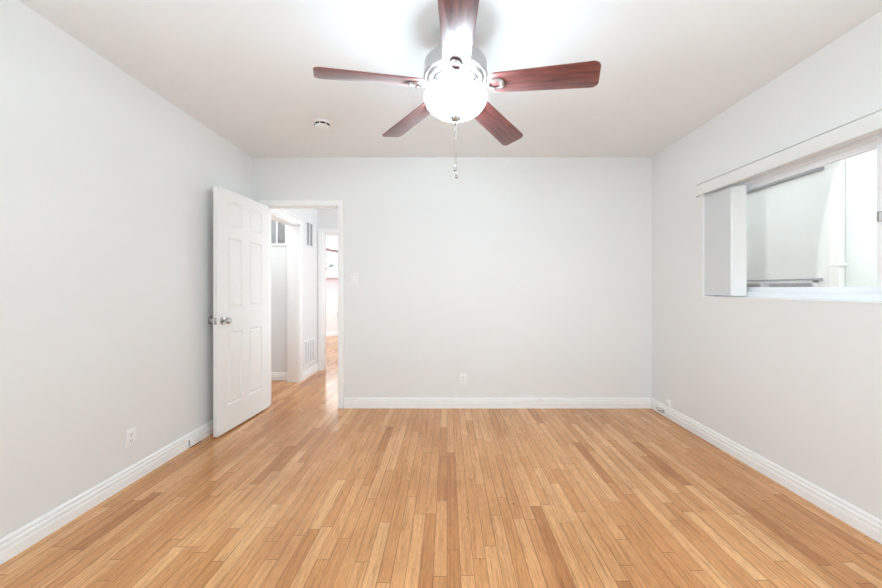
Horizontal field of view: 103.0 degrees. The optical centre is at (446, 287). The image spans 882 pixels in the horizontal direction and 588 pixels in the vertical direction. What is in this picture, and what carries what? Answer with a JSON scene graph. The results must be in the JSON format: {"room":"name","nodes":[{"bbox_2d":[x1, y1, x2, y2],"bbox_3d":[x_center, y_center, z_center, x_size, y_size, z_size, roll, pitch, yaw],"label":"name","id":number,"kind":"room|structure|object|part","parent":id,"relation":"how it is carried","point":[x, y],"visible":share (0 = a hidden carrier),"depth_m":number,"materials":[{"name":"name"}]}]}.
{"room":"empty bedroom","nodes":[
{"label":"empty bedroom","id":0,"kind":"room"},
{"bbox_2d":[0,0,251,538],"bbox_3d":[-2.014,-0.055,1.360,0.140,2.500,4.520,0,0,0],"label":"wall","id":1,"kind":"structure","parent":0,"point":[106,183],"depth_m":1.91,"materials":[{"name":"white paint"}]},
{"bbox_2d":[0,420,212,564],"bbox_3d":[-1.935,1.144,1.300,0.018,0.102,4.400,0,0,0],"label":"baseboard","id":2,"kind":"structure","parent":1,"relation":"attached to","point":[26,536],"depth_m":1.89,"materials":[{"name":"white wood"}]},
{"bbox_2d":[125,426,135,449],"bbox_3d":[-1.940,0.920,2.155,0.008,0.115,0.070,0,0,0],"label":"wall outlet","id":3,"kind":"object","parent":1,"relation":"attached to","point":[130,435],"visible":1,"depth_m":2.15,"materials":[{"name":"white plastic"}]},
{"bbox_2d":[189,435,200,447],"bbox_3d":[-1.917,1.161,2.672,0.018,0.065,0.125,0,0,0],"label":"cable jack","id":4,"kind":"object","parent":1,"relation":"attached to","point":[194,440],"visible":1,"depth_m":2.65,"materials":[{"name":"white plastic"}]},
{"bbox_2d":[271,246,286,371],"bbox_3d":[-2.510,-0.055,4.610,0.980,2.500,0.100,0,0,0],"label":"wall","id":5,"kind":"structure","parent":0,"point":[278,253],"depth_m":4.56,"materials":[{"name":"white paint"}]},
{"bbox_2d":[271,220,286,245],"bbox_3d":[-2.203,-0.735,4.550,0.260,0.370,0.020,0,0,0],"label":"window","id":6,"kind":"structure","parent":5,"relation":"in","point":[278,230],"depth_m":4.55,"materials":[{"name":"grey glass"}]},
{"bbox_3d":[-2.261,-0.737,4.549,0.100,0.315,0.014,0,0,0],"label":"louvre panel","id":7,"kind":"part","parent":6,"relation":"part of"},
{"bbox_3d":[-2.144,-0.737,4.549,0.100,0.315,0.014,0,0,0],"label":"louvre panel","id":8,"kind":"part","parent":6,"relation":"part of","materials":[{"name":"grey glass"}]},
{"bbox_2d":[271,372,286,379],"bbox_3d":[-2.513,1.144,4.551,0.975,0.102,0.018,0,0,0],"label":"baseboard","id":9,"kind":"structure","parent":5,"relation":"attached to","point":[274,375],"depth_m":4.54,"materials":[{"name":"white wood"}]},
{"bbox_2d":[283,209,317,371],"bbox_3d":[-1.950,-0.055,4.360,0.140,2.500,1.480,0,0,0],"label":"wall","id":10,"kind":"structure","parent":0,"point":[309,255],"depth_m":4.80,"materials":[{"name":"white paint"}]},
{"bbox_2d":[305,220,312,247],"bbox_3d":[-1.874,-0.730,4.785,0.012,0.350,0.250,0,0,0],"label":"air vent","id":11,"kind":"object","parent":10,"relation":"in","point":[308,225],"visible":1,"depth_m":4.76,"materials":[{"name":"white plastic"}]},
{"bbox_2d":[304,337,314,366],"bbox_3d":[-1.874,0.865,4.785,0.012,0.340,0.370,0,0,0],"label":"air vent","id":12,"kind":"object","parent":10,"relation":"in","point":[309,345],"visible":1,"depth_m":4.78,"materials":[{"name":"white plastic"}]},
{"bbox_2d":[302,364,317,380],"bbox_3d":[-1.871,1.144,4.802,0.018,0.102,0.560,0,0,0],"label":"baseboard","id":13,"kind":"structure","parent":10,"relation":"attached to","point":[305,374],"depth_m":4.77,"materials":[{"name":"white wood"}]},
{"bbox_2d":[318,209,337,228],"bbox_3d":[-2.650,-0.055,5.160,5.700,2.500,0.120,0,0,0],"label":"wall","id":14,"kind":"structure","parent":0,"point":[327,218],"depth_m":5.10,"materials":[{"name":"white paint"}]},
{"bbox_2d":[318,229,337,369],"bbox_3d":[-1.390,0.167,5.160,0.954,2.057,0.152,0,0,0],"label":"door frame","id":15,"kind":"structure","parent":14,"relation":"attached to","point":[322,233],"depth_m":5.09,"materials":[{"name":"white wood"}]},
{"bbox_3d":[-1.836,0.198,5.092,0.062,1.995,0.016,0,0,0],"label":"casing","id":16,"kind":"part","parent":15,"relation":"part of","materials":[{"name":"white wood"}]},
{"bbox_3d":[-1.390,-0.831,5.092,0.954,0.062,0.016,0,0,0],"label":"casing","id":17,"kind":"part","parent":15,"relation":"part of","materials":[{"name":"white wood"}]},
{"bbox_2d":[326,236,337,331],"bbox_3d":[-2.650,-0.055,8.800,5.700,2.500,0.140,0,0,0],"label":"wall","id":18,"kind":"structure","parent":0,"point":[331,241],"depth_m":8.73,"materials":[{"name":"white paint"}]},
{"bbox_2d":[326,332,337,335],"bbox_3d":[-2.600,1.144,8.721,5.400,0.102,0.018,0,0,0],"label":"baseboard","id":19,"kind":"structure","parent":18,"relation":"attached to","point":[327,333],"depth_m":8.71,"materials":[{"name":"white wood"}]},
{"bbox_2d":[326,262,337,293],"bbox_3d":[-2.825,-0.250,8.790,1.550,0.790,0.060,0,0,0],"label":"window","id":20,"kind":"structure","parent":18,"relation":"in","point":[326,262],"depth_m":8.76,"materials":[{"name":"white plastic"}]},
{"bbox_2d":[0,336,881,587],"bbox_3d":[-1.650,1.255,3.950,7.900,0.120,10.100,0,0,0],"label":"floor","id":21,"kind":"structure","parent":0,"point":[307,491],"depth_m":1.89,"materials":[{"name":"brown wood"}]},
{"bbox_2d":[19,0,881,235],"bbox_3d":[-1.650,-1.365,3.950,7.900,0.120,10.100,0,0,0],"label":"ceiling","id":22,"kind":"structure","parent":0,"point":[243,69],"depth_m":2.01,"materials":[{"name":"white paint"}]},
{"bbox_2d":[313,119,331,130],"bbox_3d":[-0.985,-1.284,2.775,0.140,0.043,0.140,0,0,0],"label":"smoke detector","id":23,"kind":"object","parent":22,"relation":"attached to","point":[321,124],"visible":1,"depth_m":2.74,"materials":[{"name":"white plastic"}]},
{"bbox_2d":[326,248,337,252],"bbox_3d":[-2.949,-0.858,7.784,1.299,0.895,1.274,0,0,0],"label":"ceiling fan","id":24,"kind":"object","parent":22,"relation":"hanging from","point":[327,249],"visible":0.02,"depth_m":7.88,"materials":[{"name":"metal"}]},
{"bbox_2d":[313,0,600,178],"bbox_3d":[0.039,-0.926,1.712,1.311,0.757,1.245,0,0,0],"label":"ceiling fan","id":25,"kind":"object","parent":22,"relation":"hanging from","point":[455,70],"visible":1,"depth_m":1.64,"materials":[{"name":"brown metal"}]},
{"bbox_3d":[-0.355,-0.981,1.640,0.507,0.006,0.146,-5,15,-17],"label":"blade","id":26,"kind":"part","parent":25,"relation":"part of","materials":[{"name":"brown wood"}]},
{"bbox_3d":[-0.214,-0.999,2.095,0.146,0.006,0.507,-17,8,-37],"label":"blade","id":27,"kind":"part","parent":25,"relation":"part of","materials":[{"name":"brown wood"}]},
{"bbox_3d":[0.043,-0.911,1.765,0.314,0.111,0.314,0,0,0],"label":"lamp shade","id":28,"kind":"part","parent":25,"relation":"part of","materials":[{"name":"white glass"}]},
{"bbox_3d":[0.047,-0.704,1.761,0.003,0.254,0.003,0,0,0],"label":"pull chain","id":29,"kind":"part","parent":25,"relation":"part of","materials":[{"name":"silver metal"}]},
{"bbox_3d":[0.039,-0.982,1.348,0.146,0.006,0.507,13,5,0],"label":"blade","id":30,"kind":"part","parent":25,"relation":"part of","materials":[{"name":"brown wood"}]},
{"bbox_3d":[0.292,-0.982,2.100,0.146,0.006,0.507,-16,-14,34],"label":"blade","id":31,"kind":"part","parent":25,"relation":"part of","materials":[{"name":"brown wood"}]},
{"bbox_3d":[0.437,-0.972,1.632,0.507,0.006,0.146,6,-11,18],"label":"blade","id":32,"kind":"part","parent":25,"relation":"part of","materials":[{"name":"brown wood"}]},
{"bbox_2d":[252,157,651,397],"bbox_3d":[0.050,-0.055,3.560,3.988,2.500,0.120,0,0,0],"label":"wall","id":33,"kind":"structure","parent":0,"point":[522,277],"depth_m":3.50,"materials":[{"name":"white paint"}]},
{"bbox_2d":[259,200,343,407],"bbox_3d":[-1.527,0.155,4.014,0.990,2.080,1.061,0,0,0],"label":"door frame","id":34,"kind":"structure","parent":33,"relation":"attached to","point":[294,224],"depth_m":4.15,"materials":[{"name":"white wood"}]},
{"bbox_2d":[211,186,268,436],"bbox_3d":[-1.808,0.185,3.139,0.152,1.995,0.728,0,0,4],"label":"door","id":35,"kind":"structure","parent":34,"relation":"attached to","point":[240,320],"depth_m":3.05,"materials":[{"name":"white paint"}]},
{"bbox_3d":[-1.778,0.265,2.840,0.056,0.054,0.054,0,0,4],"label":"knob","id":36,"kind":"part","parent":35,"relation":"part of","materials":[{"name":"silver metal"}]},
{"bbox_3d":[-1.863,-0.843,4.093,0.035,0.085,0.905,0,0,0],"label":"head casing","id":37,"kind":"part","parent":34,"relation":"part of","materials":[{"name":"white wood"}]},
{"bbox_3d":[-1.871,0.195,4.490,0.018,2.000,0.060,0,0,0],"label":"casing","id":38,"kind":"part","parent":34,"relation":"part of","materials":[{"name":"white wood"}]},
{"bbox_3d":[-1.450,-0.848,3.492,0.835,0.050,0.016,0,0,0],"label":"casing","id":39,"kind":"part","parent":34,"relation":"part of","materials":[{"name":"white wood"}]},
{"bbox_3d":[-1.057,0.186,3.492,0.050,2.018,0.016,0,0,0],"label":"casing","id":40,"kind":"part","parent":34,"relation":"part of","materials":[{"name":"white wood"}]},
{"bbox_2d":[351,273,357,284],"bbox_3d":[-0.922,-0.090,3.494,0.074,0.120,0.012,0,0,0],"label":"light switch","id":41,"kind":"object","parent":33,"relation":"attached to","point":[354,276],"visible":1,"depth_m":3.49,"materials":[{"name":"white plastic"}]},
{"bbox_2d":[460,374,466,384],"bbox_3d":[0.160,0.910,3.496,0.070,0.115,0.008,0,0,0],"label":"wall outlet","id":42,"kind":"object","parent":33,"relation":"attached to","point":[463,377],"visible":1,"depth_m":3.49,"materials":[{"name":"white plastic"}]},
{"bbox_2d":[344,398,650,407],"bbox_3d":[0.500,1.144,3.491,3.050,0.102,0.018,0,0,0],"label":"baseboard","id":43,"kind":"structure","parent":33,"relation":"attached to","point":[348,402],"depth_m":3.48,"materials":[{"name":"white wood"}]},
{"bbox_2d":[652,11,881,519],"bbox_3d":[2.129,-0.055,1.360,0.170,2.500,4.520,0,0,0],"label":"wall","id":44,"kind":"structure","parent":0,"point":[797,384],"depth_m":2.18,"materials":[{"name":"white paint"}]},
{"bbox_2d":[666,400,670,406],"bbox_3d":[2.034,1.060,3.225,0.020,0.057,0.044,0,0,0],"label":"phone jack","id":45,"kind":"object","parent":44,"relation":"attached to","point":[668,402],"visible":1,"depth_m":3.21,"materials":[{"name":"white plastic"}]},
{"bbox_2d":[651,398,881,543],"bbox_3d":[2.035,1.144,1.300,0.018,0.102,4.400,0,0,0],"label":"baseboard","id":46,"kind":"structure","parent":44,"relation":"attached to","point":[862,521],"depth_m":2.09,"materials":[{"name":"white wood"}]},
{"bbox_2d":[703,132,881,302],"bbox_3d":[2.123,-0.359,1.775,0.167,0.862,2.050,0,0,0],"label":"window","id":47,"kind":"structure","parent":44,"relation":"in","point":[786,205],"depth_m":2.20,"materials":[{"name":"white plastic"}]},
{"bbox_2d":[695,108,881,295],"bbox_3d":[2.066,-0.389,1.773,0.111,0.888,2.150,0,0,0],"label":"vertical blind","id":48,"kind":"object","parent":47,"relation":"attached to","point":[726,209],"visible":1,"depth_m":2.52,"materials":[{"name":"white plastic"}]},
{"bbox_3d":[2.076,-0.770,1.775,0.040,0.036,2.026,0,0,0],"label":"head rail","id":49,"kind":"part","parent":48,"relation":"part of","materials":[{"name":"white plastic"}]},
{"bbox_3d":[2.189,-0.359,2.224,0.004,0.714,1.004,0,0,0],"label":"pane","id":50,"kind":"part","parent":47,"relation":"part of","materials":[{"name":"clear glass"}]},
{"bbox_3d":[2.159,-0.359,1.272,0.026,0.778,0.961,0,0,0],"label":"sash","id":51,"kind":"part","parent":47,"relation":"part of","materials":[{"name":"white plastic"}]},
{"label":"outside","id":52,"kind":"structure","parent":0,"visible":0},
{"bbox_3d":[0.000,1.895,7.500,60.000,0.200,75.000,0,0,0],"label":"ground","id":53,"kind":"structure","parent":52,"visible":0},
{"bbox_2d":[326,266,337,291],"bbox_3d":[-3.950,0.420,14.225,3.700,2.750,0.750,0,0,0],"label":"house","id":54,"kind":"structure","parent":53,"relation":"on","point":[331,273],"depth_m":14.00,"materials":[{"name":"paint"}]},
{"bbox_2d":[326,264,337,268],"bbox_3d":[-4.908,0.221,15.790,1.897,3.166,1.295,0,0,0],"label":"shrub","id":55,"kind":"object","parent":53,"relation":"on","point":[331,265],"visible":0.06,"depth_m":15.69,"materials":[{"name":"green plant"}]},
{"bbox_2d":[816,149,876,286],"bbox_3d":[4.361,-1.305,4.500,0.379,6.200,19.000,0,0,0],"label":"neighbouring building","id":56,"kind":"structure","parent":53,"relation":"on","point":[847,248],"depth_m":3.70,"materials":[{"name":"paint"}]}
]}

